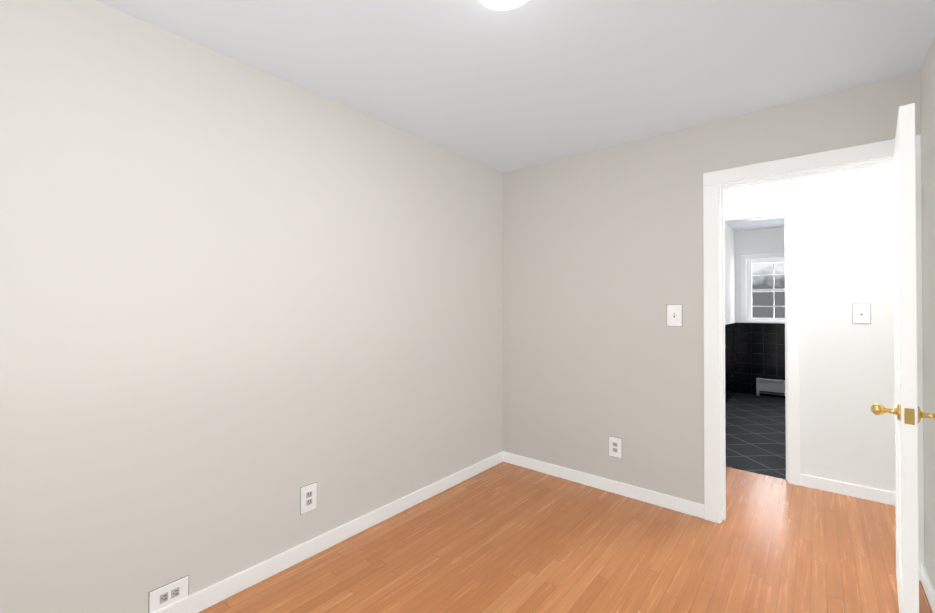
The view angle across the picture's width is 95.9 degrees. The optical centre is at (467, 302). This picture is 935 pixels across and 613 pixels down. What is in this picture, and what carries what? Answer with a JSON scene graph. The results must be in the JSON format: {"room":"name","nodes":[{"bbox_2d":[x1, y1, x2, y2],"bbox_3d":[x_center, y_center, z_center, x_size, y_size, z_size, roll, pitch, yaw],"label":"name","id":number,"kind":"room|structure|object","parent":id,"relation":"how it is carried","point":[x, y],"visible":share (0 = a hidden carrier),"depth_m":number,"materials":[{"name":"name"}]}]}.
{"room":"empty bedroom","nodes":[
{"label":"empty bedroom","id":0,"kind":"room"},
{"bbox_2d":[0,0,502,612],"bbox_3d":[-0.883,0.105,2.241,0.120,2.440,3.559,0,-1,40],"label":"wall","id":1,"kind":"structure","parent":0,"point":[240,304],"depth_m":1.83,"materials":[{"name":"white paint"}]},
{"bbox_2d":[148,575,188,612],"bbox_3d":[-1.221,1.196,1.727,0.007,0.093,0.140,0,-1,40],"label":"electrical outlet","id":2,"kind":"object","parent":1,"relation":"attached to","point":[168,594],"visible":1,"depth_m":1.72,"materials":[{"name":"white plastic"}]},
{"bbox_2d":[300,482,316,514],"bbox_3d":[-0.828,1.020,2.201,0.007,0.140,0.093,0,-1,40],"label":"electrical outlet","id":3,"kind":"object","parent":1,"relation":"attached to","point":[308,498],"visible":1,"depth_m":2.20,"materials":[{"name":"white plastic"}]},
{"bbox_2d":[153,451,504,612],"bbox_3d":[-0.793,1.283,2.235,0.017,0.085,3.439,0,-1,40],"label":"baseboard","id":4,"kind":"structure","parent":1,"relation":"attached to","point":[205,598],"depth_m":2.20,"materials":[{"name":"white paint"}]},
{"bbox_2d":[95,0,934,231],"bbox_3d":[1.697,-1.168,3.163,4.940,0.120,8.260,0,-1,40],"label":"ceiling","id":5,"kind":"structure","parent":0,"point":[528,83],"depth_m":1.91,"materials":[{"name":"white paint"}]},
{"bbox_2d":[479,0,527,9],"bbox_3d":[0.131,-1.106,1.486,0.212,0.028,0.212,0,-1,40],"label":"recessed light","id":6,"kind":"object","parent":5,"relation":"in","point":[502,4],"visible":0.94,"depth_m":1.55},
{"bbox_2d":[198,393,932,612],"bbox_3d":[1.915,1.384,3.405,4.940,0.100,8.940,0,-1,40],"label":"floor","id":7,"kind":"structure","parent":0,"point":[503,537],"depth_m":2.23,"materials":[{"name":"brown wood"}]},
{"bbox_2d":[756,378,784,395],"bbox_3d":[4.721,1.226,5.792,1.238,0.252,0.068,0,-1,40],"label":"baseboard heater","id":8,"kind":"object","parent":7,"relation":"on","point":[770,386],"visible":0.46,"depth_m":6.07,"materials":[{"name":"white metal"}]},
{"bbox_2d":[503,71,919,504],"bbox_3d":[1.371,0.109,2.760,4.700,2.440,0.120,0,-1,40],"label":"wall","id":9,"kind":"structure","parent":0,"point":[603,263],"depth_m":2.90,"materials":[{"name":"white paint"}]},
{"bbox_2d":[505,452,704,518],"bbox_3d":[0.888,1.289,3.065,1.482,0.085,0.013,0,-1,40],"label":"baseboard","id":10,"kind":"structure","parent":9,"relation":"attached to","point":[652,497],"depth_m":2.95,"materials":[{"name":"white paint"}]},
{"bbox_2d":[609,436,621,458],"bbox_3d":[1.034,1.010,2.950,0.093,0.140,0.007,0,-1,40],"label":"electrical outlet","id":11,"kind":"object","parent":9,"relation":"attached to","point":[615,446],"visible":1,"depth_m":2.95,"materials":[{"name":"white plastic"}]},
{"bbox_2d":[667,305,681,326],"bbox_3d":[1.326,0.081,2.706,0.093,0.140,0.021,0,-1,40],"label":"light switch","id":12,"kind":"object","parent":9,"relation":"attached to","point":[674,315],"visible":1,"depth_m":2.71,"materials":[{"name":"white plastic"}]},
{"bbox_2d":[703,135,923,580],"bbox_3d":[1.870,0.262,2.344,0.958,2.128,0.156,0,-1,40],"label":"door frame","id":13,"kind":"structure","parent":9,"relation":"attached to","point":[717,183],"depth_m":2.54,"materials":[{"name":"white paint"}]},
{"bbox_2d":[871,103,934,612],"bbox_3d":[1.849,0.302,1.785,0.200,2.024,0.783,0,-1,44],"label":"bedroom door","id":14,"kind":"structure","parent":13,"relation":"attached to","point":[908,412],"depth_m":1.51,"materials":[{"name":"white paint"}]},
{"bbox_2d":[725,224,734,323],"bbox_3d":[2.950,0.127,5.147,0.120,2.440,3.590,0,-1,40],"label":"wall","id":15,"kind":"structure","parent":0,"point":[729,275],"depth_m":6.00,"materials":[{"name":"white paint"}]},
{"bbox_2d":[725,322,738,403],"bbox_3d":[2.970,0.816,5.048,0.030,1.060,3.470,0,-1,40],"label":"wall tile","id":16,"kind":"structure","parent":15,"relation":"attached to","point":[731,331],"depth_m":6.04,"materials":[{"name":"black tile"}]},
{"bbox_2d":[725,323,784,325],"bbox_3d":[3.571,0.293,4.548,1.584,0.022,3.462,0,-1,40],"label":"cap","id":17,"kind":"object","parent":16,"relation":"on","point":[757,323],"visible":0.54,"depth_m":6.13,"materials":[{"name":"black tile"}]},
{"bbox_2d":[735,227,784,322],"bbox_3d":[4.720,0.133,5.933,1.600,2.440,0.120,0,-1,40],"label":"wall","id":18,"kind":"structure","parent":0,"point":[761,241],"depth_m":6.26,"materials":[{"name":"white paint"}]},
{"bbox_2d":[738,324,784,397],"bbox_3d":[4.687,0.822,5.872,1.560,1.060,0.008,0,-1,40],"label":"wall tile","id":19,"kind":"structure","parent":18,"relation":"attached to","point":[753,352],"depth_m":6.19,"materials":[{"name":"black tile"}]},
{"bbox_2d":[740,253,784,323],"bbox_3d":[4.446,-0.211,6.122,0.810,1.010,0.125,0,-1,40],"label":"bathroom window","id":20,"kind":"structure","parent":18,"relation":"in","point":[750,262],"depth_m":6.29,"materials":[{"name":"white paint"}]},
{"bbox_2d":[724,164,894,491],"bbox_3d":[2.004,0.115,3.522,4.700,2.440,0.120,0,-1,40],"label":"wall","id":21,"kind":"structure","parent":0,"point":[846,365],"depth_m":2.93,"materials":[{"name":"white paint"}]},
{"bbox_2d":[724,203,799,485],"bbox_3d":[2.152,0.301,3.386,0.810,2.065,0.138,0,-1,40],"label":"door frame","id":22,"kind":"structure","parent":21,"relation":"attached to","point":[788,213],"depth_m":3.10,"materials":[{"name":"white paint"}]},
{"bbox_2d":[800,474,894,505],"bbox_3d":[3.099,1.285,2.518,1.744,0.085,0.013,0,-1,40],"label":"baseboard","id":23,"kind":"structure","parent":21,"relation":"attached to","point":[859,491],"depth_m":2.90,"materials":[{"name":"white paint"}]},
{"bbox_2d":[852,303,870,323],"bbox_3d":[2.682,0.072,2.868,0.093,0.140,0.021,0,-1,40],"label":"light switch","id":24,"kind":"object","parent":21,"relation":"attached to","point":[861,313],"visible":1,"depth_m":2.87,"materials":[{"name":"white plastic"}]},
{"bbox_2d":[920,37,934,588],"bbox_3d":[1.083,0.093,0.608,0.120,2.440,3.559,0,-1,40],"label":"wall","id":25,"kind":"structure","parent":0,"point":[927,101],"depth_m":1.89,"materials":[{"name":"white paint"}]},
{"bbox_2d":[921,564,934,612],"bbox_3d":[1.063,1.271,0.682,0.017,0.085,3.420,0,-1,40],"label":"baseboard","id":26,"kind":"structure","parent":25,"relation":"attached to","point":[926,582],"depth_m":1.88,"materials":[{"name":"white paint"}]},
{"label":"outside","id":27,"kind":"structure","parent":0,"visible":0},
{"bbox_2d":[752,262,784,317],"bbox_3d":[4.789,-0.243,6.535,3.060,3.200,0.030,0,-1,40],"label":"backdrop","id":28,"kind":"structure","parent":27,"point":[762,282],"depth_m":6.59,"materials":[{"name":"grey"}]}
]}

